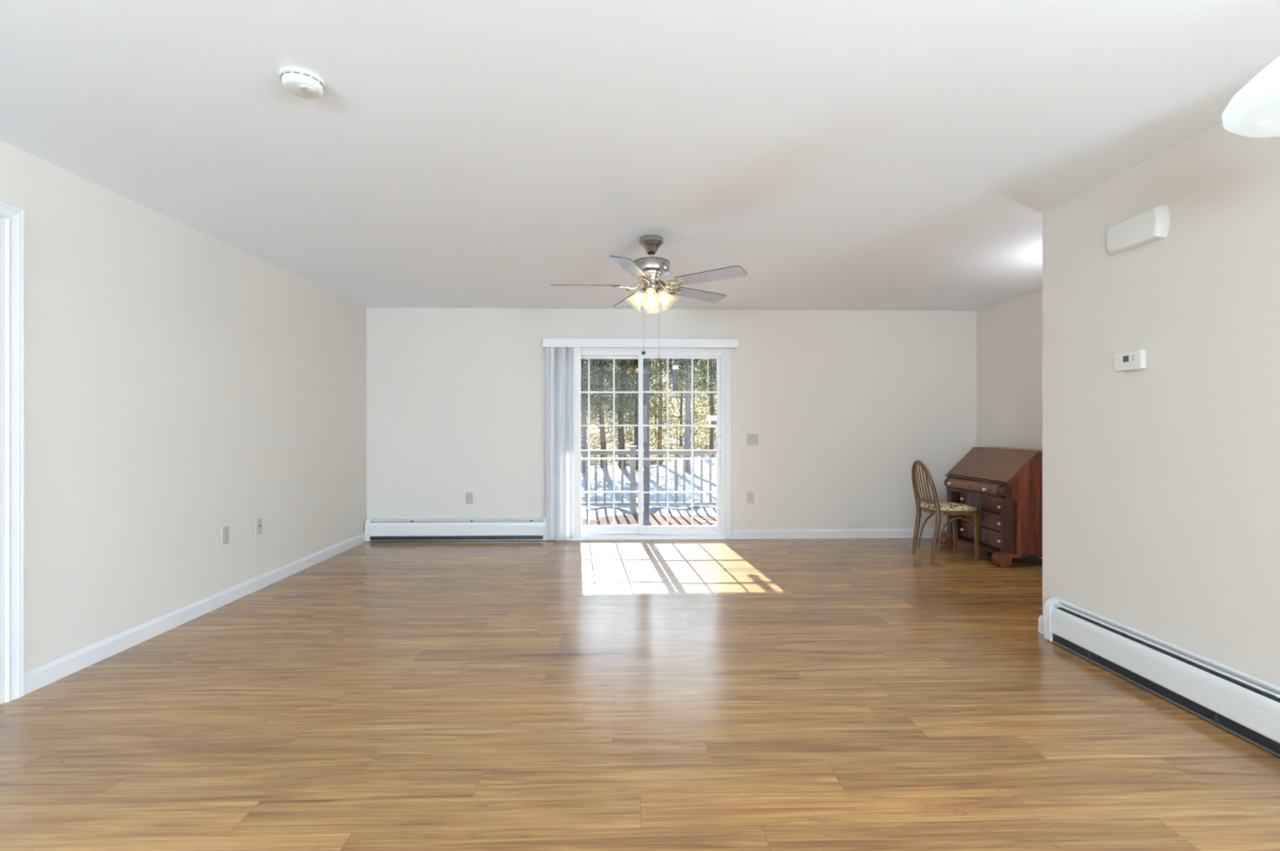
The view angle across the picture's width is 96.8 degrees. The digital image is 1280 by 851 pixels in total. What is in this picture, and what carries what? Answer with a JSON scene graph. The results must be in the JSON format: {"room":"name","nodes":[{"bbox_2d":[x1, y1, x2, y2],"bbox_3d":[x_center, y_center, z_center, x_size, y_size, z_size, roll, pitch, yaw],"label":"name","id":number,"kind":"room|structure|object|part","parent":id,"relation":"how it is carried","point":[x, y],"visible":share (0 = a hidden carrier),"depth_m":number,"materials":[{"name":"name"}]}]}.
{"room":"living room","nodes":[
{"label":"living room","id":0,"kind":"room"},
{"bbox_2d":[0,140,366,702],"bbox_3d":[-2.778,-0.014,0.640,0.120,2.440,10.630,0,0,-2],"label":"wall","id":1,"kind":"structure","parent":0,"point":[183,384],"depth_m":3.31,"materials":[{"name":"beige paint"}]},
{"bbox_2d":[0,218,3,703],"bbox_3d":[-2.818,0.156,2.057,0.127,2.100,0.825,0,0,-2],"label":"trim","id":2,"kind":"structure","parent":1,"relation":"attached to","point":[1,220],"depth_m":2.46,"materials":[{"name":"white paint"}]},
{"bbox_2d":[0,200,24,702],"bbox_3d":[-2.747,0.119,2.059,0.019,2.174,0.973,0,0,-2],"label":"trim","id":3,"kind":"structure","parent":1,"relation":"attached to","point":[14,215],"depth_m":2.50,"materials":[{"name":"white paint"}]},
{"bbox_2d":[24,532,365,694],"bbox_3d":[-2.808,1.157,4.248,0.014,0.098,3.415,0,0,-2],"label":"baseboard","id":4,"kind":"structure","parent":1,"relation":"attached to","point":[36,677],"depth_m":3.30,"materials":[{"name":"white paint"}]},
{"bbox_2d":[221,525,229,544],"bbox_3d":[-2.800,0.742,3.844,0.009,0.118,0.073,0,0,-2],"label":"wall outlet","id":5,"kind":"object","parent":1,"relation":"attached to","point":[224,530],"visible":1,"depth_m":3.84,"materials":[{"name":"grey plastic"}]},
{"bbox_2d":[255,517,262,534],"bbox_3d":[-2.807,0.744,4.194,0.014,0.118,0.073,0,0,-2],"label":"cable plate","id":6,"kind":"object","parent":1,"relation":"attached to","point":[258,521],"visible":1,"depth_m":4.19,"materials":[{"name":"grey plastic"}]},
{"bbox_2d":[0,537,1279,850],"bbox_3d":[0.880,1.266,0.764,10.200,0.120,10.880,0,0,-2],"label":"floor","id":7,"kind":"structure","parent":0,"point":[807,694],"depth_m":2.29,"materials":[{"name":"brown wood"}]},
{"bbox_2d":[911,459,979,559],"bbox_3d":[2.832,0.766,5.313,0.509,0.885,0.388,0,0,-2],"label":"chair","id":8,"kind":"object","parent":7,"relation":"on","point":[939,508],"visible":1,"depth_m":5.19,"materials":[{"name":"brown wood"}]},
{"bbox_3d":[2.665,0.956,5.481,0.089,0.504,0.045,0,0,-2],"label":"leg","id":9,"kind":"part","parent":8,"relation":"part of","materials":[{"name":"brown wood"}]},
{"bbox_3d":[2.669,0.703,5.309,0.041,0.031,0.347,0,0,-2],"label":"rail","id":10,"kind":"part","parent":8,"relation":"part of","materials":[{"name":"brown wood"}]},
{"bbox_3d":[2.674,0.956,5.137,0.089,0.504,0.045,0,0,-2],"label":"leg","id":11,"kind":"part","parent":8,"relation":"part of","materials":[{"name":"brown wood"}]},
{"bbox_3d":[2.870,0.794,5.314,0.410,0.033,0.371,0,0,-2],"label":"seat frame","id":12,"kind":"part","parent":8,"relation":"part of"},
{"bbox_2d":[920,502,977,511],"bbox_3d":[2.873,0.752,5.314,0.426,0.050,0.386,0,0,-2],"label":"seat cushion","id":13,"kind":"object","parent":8,"relation":"on","point":[928,506],"depth_m":5.18,"materials":[{"name":"beige fabric"}]},
{"bbox_3d":[3.038,1.004,5.487,0.042,0.405,0.037,0,0,-2],"label":"leg","id":14,"kind":"part","parent":8,"relation":"part of","materials":[{"name":"brown wood"}]},
{"bbox_3d":[3.047,1.004,5.150,0.042,0.405,0.037,0,0,-2],"label":"leg","id":15,"kind":"part","parent":8,"relation":"part of","materials":[{"name":"brown wood"}]},
{"bbox_2d":[940,446,1042,567],"bbox_3d":[3.321,0.711,5.274,0.604,0.990,0.909,0,0,-2],"label":"desk","id":16,"kind":"object","parent":7,"relation":"on","point":[1004,485],"visible":0.85,"depth_m":4.97,"materials":[{"name":"red wood"}]},
{"bbox_3d":[3.095,0.562,5.268,0.079,0.107,0.725,0,0,-2],"label":"frieze drawer","id":17,"kind":"part","parent":16,"relation":"part of","materials":[{"name":"brown wood"}]},
{"bbox_3d":[3.183,1.015,5.270,0.026,0.146,0.675,0,0,-2],"label":"drawer","id":18,"kind":"part","parent":16,"relation":"part of","materials":[{"name":"brown wood"}]},
{"bbox_3d":[3.183,0.862,5.270,0.026,0.145,0.675,0,0,-2],"label":"drawer","id":19,"kind":"part","parent":16,"relation":"part of","materials":[{"name":"brown wood"}]},
{"bbox_3d":[3.183,0.714,5.270,0.026,0.135,0.675,0,0,-2],"label":"drawer","id":20,"kind":"part","parent":16,"relation":"part of","materials":[{"name":"brown wood"}]},
{"bbox_3d":[3.233,0.354,5.272,0.267,0.276,0.889,0,0,-2],"label":"lid","id":21,"kind":"part","parent":16,"relation":"part of","materials":[{"name":"brown wood"}]},
{"bbox_3d":[3.349,1.106,5.275,0.540,0.024,0.885,0,0,-2],"label":"board","id":22,"kind":"part","parent":16,"relation":"part of","materials":[{"name":"brown wood"}]},
{"bbox_3d":[3.373,0.663,4.844,0.514,0.865,0.022,0,0,-2],"label":"panel","id":23,"kind":"part","parent":16,"relation":"part of","materials":[{"name":"red wood"}]},
{"bbox_2d":[0,0,1279,311],"bbox_3d":[0.880,-1.294,0.764,10.200,0.120,10.880,0,0,-2],"label":"ceiling","id":24,"kind":"structure","parent":0,"point":[842,154],"depth_m":2.35,"materials":[{"name":"white paint"}]},
{"bbox_2d":[279,66,325,99],"bbox_3d":[-1.203,-1.211,2.028,0.143,0.046,0.143,0,0,-2],"label":"smoke detector","id":25,"kind":"object","parent":24,"relation":"attached to","point":[300,82],"visible":1,"depth_m":2.00,"materials":[{"name":"white plastic"}]},
{"bbox_2d":[550,234,747,358],"bbox_3d":[0.027,-0.837,3.752,1.223,0.794,1.283,0,0,-2],"label":"ceiling fan","id":26,"kind":"object","parent":24,"relation":"hanging from","point":[650,270],"visible":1,"depth_m":3.68,"materials":[{"name":"silver metal"}]},
{"bbox_3d":[-0.357,-0.922,3.742,0.455,0.036,0.130,0,0,-2],"label":"blade","id":27,"kind":"part","parent":26,"relation":"part of","materials":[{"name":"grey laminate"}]},
{"bbox_3d":[-0.070,-0.922,4.161,0.130,0.035,0.455,0,0,-20],"label":"blade","id":28,"kind":"part","parent":26,"relation":"part of","materials":[{"name":"grey laminate"}]},
{"bbox_3d":[-0.048,-0.922,3.339,0.130,0.035,0.455,0,0,16],"label":"blade","id":29,"kind":"part","parent":26,"relation":"part of","materials":[{"name":"grey laminate"}]},
{"bbox_2d":[634,287,647,302],"bbox_3d":[-0.026,-0.832,3.766,0.149,0.160,0.131,0,0,-2],"label":"bulb","id":30,"kind":"object","parent":26,"relation":"attached to","point":[643,291],"depth_m":3.74,"materials":[{"name":"white glass"}]},
{"bbox_3d":[0.023,-0.689,3.732,0.003,0.410,0.002,0,0,-2],"label":"pull chain","id":31,"kind":"part","parent":26,"relation":"part of","materials":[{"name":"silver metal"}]},
{"bbox_2d":[646,284,655,298],"bbox_3d":[0.062,-0.832,3.652,0.131,0.160,0.149,0,0,-2],"label":"bulb","id":32,"kind":"object","parent":26,"relation":"attached to","point":[651,289],"depth_m":3.68,"materials":[{"name":"white glass"}]},
{"bbox_2d":[649,293,656,305],"bbox_3d":[0.087,-0.832,3.854,0.131,0.160,0.149,0,0,-2],"label":"bulb","id":33,"kind":"object","parent":26,"relation":"attached to","point":[652,301],"depth_m":3.83,"materials":[{"name":"white glass"}]},
{"bbox_2d":[655,287,668,302],"bbox_3d":[0.176,-0.832,3.741,0.149,0.160,0.131,0,0,-2],"label":"bulb","id":34,"kind":"object","parent":26,"relation":"attached to","point":[659,291],"depth_m":3.73,"materials":[{"name":"white glass"}]},
{"bbox_3d":[0.418,-0.922,4.017,0.455,0.035,0.130,0,0,-38],"label":"blade","id":35,"kind":"part","parent":26,"relation":"part of","materials":[{"name":"grey laminate"}]},
{"bbox_3d":[0.431,-0.922,3.509,0.455,0.035,0.130,0,0,34],"label":"blade","id":36,"kind":"part","parent":26,"relation":"part of","materials":[{"name":"grey laminate"}]},
{"bbox_2d":[1222,55,1279,137],"bbox_3d":[1.502,-0.960,1.231,0.340,0.548,0.340,0,0,-2],"label":"pendant lamp","id":37,"kind":"object","parent":24,"relation":"hanging from","point":[1254,110],"visible":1,"depth_m":1.26,"materials":[{"name":"white glass"}]},
{"bbox_2d":[366,307,976,528],"bbox_3d":[0.382,-0.014,6.117,6.733,2.440,0.150,0,0,-2],"label":"wall","id":38,"kind":"structure","parent":0,"point":[842,406],"depth_m":6.06,"materials":[{"name":"beige paint"}]},
{"bbox_2d":[364,516,547,541],"bbox_3d":[-1.906,1.084,5.945,1.885,0.238,0.072,0,0,-2],"label":"baseboard heater","id":39,"kind":"object","parent":38,"relation":"attached to","point":[500,528],"visible":0.94,"depth_m":5.92,"materials":[{"name":"white metal"}]},
{"bbox_2d":[369,538,542,541],"bbox_3d":[-1.907,1.195,5.948,1.795,0.010,0.054,0,0,-2],"label":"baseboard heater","id":40,"kind":"object","parent":39,"relation":"on","point":[371,540],"depth_m":5.92,"materials":[{"name":"silver metal"}]},
{"bbox_3d":[-1.907,1.079,5.972,1.805,0.224,0.018,0,0,-2],"label":"plate","id":41,"kind":"part","parent":39,"relation":"part of","materials":[{"name":"white metal"}]},
{"bbox_2d":[466,492,472,503],"bbox_3d":[-1.796,0.765,5.979,0.073,0.118,0.009,0,0,-2],"label":"wall outlet","id":42,"kind":"object","parent":38,"relation":"attached to","point":[468,495],"visible":1,"depth_m":5.98,"materials":[{"name":"grey plastic"}]},
{"bbox_2d":[548,347,731,539],"bbox_3d":[0.001,0.171,6.090,1.936,2.070,0.185,0,0,-2],"label":"door","id":43,"kind":"structure","parent":38,"relation":"in","point":[722,530],"depth_m":6.08,"materials":[{"name":"white plastic"}]},
{"bbox_3d":[-0.418,0.206,6.116,0.901,1.905,0.036,0,0,-2],"label":"fixed sash","id":44,"kind":"part","parent":43,"relation":"part of","materials":[{"name":"clear glass"}]},
{"bbox_2d":[581,358,638,525],"bbox_3d":[-0.415,0.179,6.116,0.804,1.790,0.012,0,0,-2],"label":"grille","id":45,"kind":"object","parent":43,"relation":"attached to","point":[588,491],"depth_m":6.11,"materials":[{"name":"white plastic"}]},
{"bbox_3d":[-0.377,0.211,6.159,0.958,1.910,0.017,0,0,-2],"label":"screen frame","id":46,"kind":"part","parent":43,"relation":"part of","materials":[{"name":"grey metal"}]},
{"bbox_3d":[0.431,0.206,6.094,0.899,1.905,0.036,0,0,-2],"label":"sliding sash","id":47,"kind":"part","parent":43,"relation":"part of","materials":[{"name":"clear glass"}]},
{"bbox_2d":[643,358,716,525],"bbox_3d":[0.429,0.179,6.094,0.794,1.790,0.012,0,0,-2],"label":"grille","id":48,"kind":"object","parent":43,"relation":"attached to","point":[667,391],"depth_m":6.09,"materials":[{"name":"white plastic"}]},
{"bbox_3d":[0.833,0.194,6.070,0.087,0.210,0.023,0,0,-27],"label":"handle","id":49,"kind":"part","parent":43,"relation":"part of","materials":[{"name":"white plastic"}]},
{"bbox_2d":[542,337,737,539],"bbox_3d":[0.008,0.143,5.975,2.034,2.089,0.115,0,0,-2],"label":"vertical blind","id":50,"kind":"object","parent":38,"relation":"attached to","point":[563,355],"visible":1,"depth_m":5.93,"materials":[{"name":"white plastic"}]},
{"bbox_2d":[746,491,753,502],"bbox_3d":[1.177,0.768,6.059,0.073,0.118,0.009,0,0,-2],"label":"wall outlet","id":51,"kind":"object","parent":38,"relation":"attached to","point":[749,494],"visible":1,"depth_m":6.06,"materials":[{"name":"beige plastic"}]},
{"bbox_2d":[746,434,758,444],"bbox_3d":[1.202,0.150,6.056,0.116,0.116,0.018,0,0,-2],"label":"light switch","id":52,"kind":"object","parent":38,"relation":"attached to","point":[752,439],"visible":1,"depth_m":6.06,"materials":[{"name":"grey plastic"}]},
{"bbox_2d":[731,528,946,538],"bbox_3d":[2.301,1.157,6.087,2.658,0.098,0.014,0,0,-2],"label":"baseboard","id":53,"kind":"structure","parent":38,"relation":"attached to","point":[882,532],"depth_m":6.08,"materials":[{"name":"white paint"}]},
{"bbox_2d":[976,289,1042,448],"bbox_3d":[3.752,-0.014,3.777,0.120,2.440,4.710,0,0,-2],"label":"wall","id":54,"kind":"structure","parent":0,"point":[1009,333],"depth_m":5.59,"materials":[{"name":"beige paint"}]},
{"bbox_2d":[1042,121,1279,686],"bbox_3d":[2.429,-0.014,2.289,0.120,2.440,2.045,0,0,-2],"label":"wall partition","id":55,"kind":"structure","parent":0,"point":[1161,480],"depth_m":2.52,"materials":[{"name":"beige paint"}]},
{"bbox_2d":[1038,614,1044,634],"bbox_3d":[2.396,1.157,3.266,0.134,0.098,0.117,0,0,-2],"label":"baseboard","id":56,"kind":"structure","parent":55,"relation":"attached to","point":[1041,630],"depth_m":3.30,"materials":[{"name":"white paint"}]},
{"bbox_2d":[1114,348,1146,371],"bbox_3d":[2.341,-0.309,2.719,0.032,0.094,0.152,0,0,-2],"label":"thermostat","id":57,"kind":"object","parent":55,"relation":"attached to","point":[1131,360],"visible":1,"depth_m":2.70,"materials":[{"name":"white plastic"}]},
{"bbox_2d":[1106,204,1169,254],"bbox_3d":[2.334,-0.914,2.682,0.049,0.148,0.294,0,0,-2],"label":"door chime","id":58,"kind":"object","parent":55,"relation":"attached to","point":[1152,225],"visible":1,"depth_m":2.64,"materials":[{"name":"white plastic"}]},
{"bbox_2d":[1043,596,1279,756],"bbox_3d":[2.334,1.084,2.256,0.072,0.238,1.900,0,0,-2],"label":"baseboard heater","id":59,"kind":"object","parent":55,"relation":"attached to","point":[1246,705],"visible":1,"depth_m":2.46,"materials":[{"name":"white metal"}]},
{"bbox_3d":[2.361,1.079,2.256,0.018,0.224,1.820,0,0,-2],"label":"plate","id":60,"kind":"part","parent":59,"relation":"part of","materials":[{"name":"white metal"}]},
{"label":"outside","id":61,"kind":"structure","parent":0,"visible":0},
{"bbox_2d":[581,456,716,508],"bbox_3d":[0.531,1.799,17.421,30.000,0.848,17.200,0,0,-2],"label":"ground","id":62,"kind":"structure","parent":61,"point":[696,462],"depth_m":18.99,"materials":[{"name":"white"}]},
{"bbox_2d":[581,359,630,472],"bbox_3d":[-2.357,-1.399,22.344,4.151,6.828,3.153,0,0,43],"label":"tree","id":63,"kind":"object","parent":62,"relation":"on","point":[594,378],"visible":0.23,"depth_m":22.38,"materials":[{"name":"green plant"}]},
{"bbox_2d":[581,359,671,467],"bbox_3d":[-0.796,-1.628,24.992,4.069,7.262,4.558,0,0,18],"label":"tree","id":64,"kind":"object","parent":62,"relation":"on","point":[622,446],"visible":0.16,"depth_m":24.85,"materials":[{"name":"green plant"}]},
{"bbox_2d":[586,358,679,469],"bbox_3d":[-0.065,-1.546,24.236,3.630,7.117,3.967,0,0,40],"label":"tree","id":65,"kind":"object","parent":62,"relation":"on","point":[630,369],"visible":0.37,"depth_m":24.03,"materials":[{"name":"green plant"}]},
{"bbox_2d":[636,358,716,471],"bbox_3d":[1.965,-1.614,22.846,4.067,7.150,3.610,0,0,-11],"label":"tree","id":66,"kind":"object","parent":62,"relation":"on","point":[687,381],"visible":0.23,"depth_m":22.77,"materials":[{"name":"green plant"}]},
{"bbox_2d":[676,454,677,507],"bbox_3d":[0.745,1.122,11.424,0.005,1.049,0.019,0,0,-2],"label":"hook","id":67,"kind":"object","parent":62,"relation":"on","point":[677,455],"depth_m":11.42,"materials":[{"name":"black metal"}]},
{"bbox_2d":[666,418,691,449],"bbox_3d":[0.778,0.180,11.425,0.493,0.606,0.019,0,0,-2],"label":"hook","id":68,"kind":"object","parent":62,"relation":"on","point":[677,449],"depth_m":11.42,"materials":[{"name":"black metal"}]},
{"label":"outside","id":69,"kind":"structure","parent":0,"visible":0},
{"bbox_2d":[581,423,716,466],"bbox_3d":[0.584,0.887,52.535,56.000,2.429,54.000,0,0,-2],"label":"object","id":70,"kind":"structure","parent":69,"point":[673,440],"depth_m":39.26,"materials":[{"name":"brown plant"}]},
{"bbox_2d":[581,394,599,441],"bbox_3d":[-4.312,-2.351,36.007,4.186,8.055,4.094,0,0,-2],"label":"tree","id":71,"kind":"object","parent":70,"relation":"on","point":[585,394],"visible":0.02,"depth_m":35.97,"materials":[{"name":"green plant"}]},
{"bbox_2d":[581,359,613,449],"bbox_3d":[-2.975,-2.214,31.006,3.882,8.005,4.292,0,0,-2],"label":"tree","id":72,"kind":"object","parent":70,"relation":"on","point":[593,421],"visible":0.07,"depth_m":30.46,"materials":[{"name":"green plant"}]},
{"bbox_2d":[581,359,635,466],"bbox_3d":[-1.760,-1.592,25.575,4.318,7.191,3.968,0,0,33],"label":"tree","id":73,"kind":"object","parent":70,"relation":"on","point":[602,436],"visible":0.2,"depth_m":25.36,"materials":[{"name":"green plant"}]},
{"bbox_2d":[595,359,634,449],"bbox_3d":[-1.501,-2.563,38.408,3.754,8.712,4.121,0,0,-2],"label":"tree","id":74,"kind":"object","parent":70,"relation":"on","point":[611,432],"visible":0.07,"depth_m":37.92,"materials":[{"name":"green plant"}]},
{"bbox_2d":[607,373,679,456],"bbox_3d":[-0.078,-1.888,32.806,4.129,7.816,4.169,0,0,-37],"label":"tree","id":75,"kind":"object","parent":70,"relation":"on","point":[655,439],"visible":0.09,"depth_m":32.77,"materials":[{"name":"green plant"}]},
{"bbox_2d":[581,358,716,462],"bbox_3d":[2.061,-3.236,48.966,51.849,10.862,43.185,0,0,-2],"label":"thicket","id":76,"kind":"object","parent":70,"relation":"on","point":[677,410],"visible":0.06,"depth_m":30.05,"materials":[{"name":"green plant"}]},
{"bbox_2d":[629,358,679,442],"bbox_3d":[0.770,-2.735,40.022,4.679,8.175,4.149,0,0,20],"label":"tree","id":77,"kind":"object","parent":70,"relation":"on","point":[677,414],"visible":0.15,"depth_m":39.93,"materials":[{"name":"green plant"}]},
{"bbox_2d":[623,358,706,464],"bbox_3d":[1.007,-1.892,25.965,4.558,7.647,3.744,0,0,-9],"label":"tree","id":78,"kind":"object","parent":70,"relation":"on","point":[660,446],"visible":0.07,"depth_m":25.77,"materials":[{"name":"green plant"}]},
{"bbox_2d":[651,358,716,448],"bbox_3d":[2.541,-2.620,34.085,4.386,8.367,3.489,0,0,-11],"label":"tree","id":79,"kind":"object","parent":70,"relation":"on","point":[681,403],"visible":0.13,"depth_m":34.02,"materials":[{"name":"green plant"}]},
{"bbox_2d":[659,358,716,457],"bbox_3d":[3.492,-1.912,26.575,4.748,7.445,4.703,0,0,18],"label":"tree","id":80,"kind":"object","parent":70,"relation":"on","point":[711,436],"visible":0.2,"depth_m":26.52,"materials":[{"name":"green plant"}]},
{"bbox_2d":[668,358,715,440],"bbox_3d":[3.723,-2.847,37.891,3.918,8.516,4.691,0,0,-2],"label":"tree","id":81,"kind":"object","parent":70,"relation":"on","point":[694,416],"visible":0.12,"depth_m":38.09,"materials":[{"name":"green plant"}]},
{"bbox_2d":[690,358,716,439],"bbox_3d":[5.486,-2.713,42.478,4.505,8.703,4.125,0,0,-2],"label":"tree","id":82,"kind":"object","parent":70,"relation":"on","point":[704,422],"visible":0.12,"depth_m":42.05,"materials":[{"name":"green plant"}]},
{"bbox_2d":[693,360,716,449],"bbox_3d":[5.024,-2.054,32.089,4.182,8.037,4.117,0,0,12],"label":"tree","id":83,"kind":"object","parent":70,"relation":"on","point":[704,437],"visible":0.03,"depth_m":31.88,"materials":[{"name":"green plant"}]},
{"bbox_3d":[-0.167,-1.614,6.188,12.000,0.760,0.020,0,0,-2],"label":"wall","id":84,"kind":"structure","parent":0,"visible":0},
{"bbox_3d":[-0.004,-1.374,7.563,6.840,0.480,2.760,0,0,-2],"label":"awning","id":85,"kind":"object","parent":84,"relation":"attached to","visible":0},
{"bbox_2d":[669,358,680,391],"bbox_3d":[0.497,-0.875,8.057,0.128,0.762,0.149,0,0,27],"label":"bird feeder","id":86,"kind":"object","parent":85,"relation":"hanging from","point":[675,365],"visible":0.98,"depth_m":8.03,"materials":[{"name":"grey"}]},
{"bbox_2d":[705,415,716,427],"bbox_3d":[1.169,-0.582,8.585,0.320,1.225,0.260,0,0,-2],"label":"pet feeder","id":87,"kind":"object","parent":85,"relation":"hanging from","point":[713,418],"visible":0.27,"depth_m":8.52,"materials":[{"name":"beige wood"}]},
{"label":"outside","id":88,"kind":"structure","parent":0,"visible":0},
{"bbox_2d":[581,512,716,525],"bbox_3d":[-0.202,1.321,7.506,9.000,0.030,2.617,0,0,-2],"label":"deck","id":89,"kind":"object","parent":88,"point":[655,519],"visible":0.12,"depth_m":7.81,"materials":[{"name":"wood"}]},
{"bbox_2d":[581,445,716,509],"bbox_3d":[-0.233,0.810,8.657,8.000,0.992,0.120,0,0,-2],"label":"deck railing","id":90,"kind":"object","parent":89,"relation":"on","point":[633,451],"visible":0.34,"depth_m":8.64,"materials":[{"name":"grey paint"}]},
{"bbox_3d":[-0.108,0.810,8.660,0.110,0.992,0.110,0,0,-2],"label":"newel post","id":91,"kind":"part","parent":90,"relation":"part of","materials":[{"name":"grey paint"}]},
{"bbox_3d":[-0.233,0.410,8.657,8.000,0.068,0.120,0,0,-2],"label":"rail","id":92,"kind":"part","parent":90,"relation":"part of","materials":[{"name":"grey paint"}]},
{"bbox_3d":[-0.233,1.192,8.657,8.000,0.043,0.040,0,0,-2],"label":"rail","id":93,"kind":"part","parent":90,"relation":"part of","materials":[{"name":"grey paint"}]},
{"bbox_2d":[581,505,716,523],"bbox_3d":[-0.218,1.281,8.102,7.200,0.110,1.110,0,0,-2],"label":"snow","id":94,"kind":"object","parent":89,"relation":"on","point":[595,512],"visible":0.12,"depth_m":8.40,"materials":[{"name":"white snow"}]}
]}

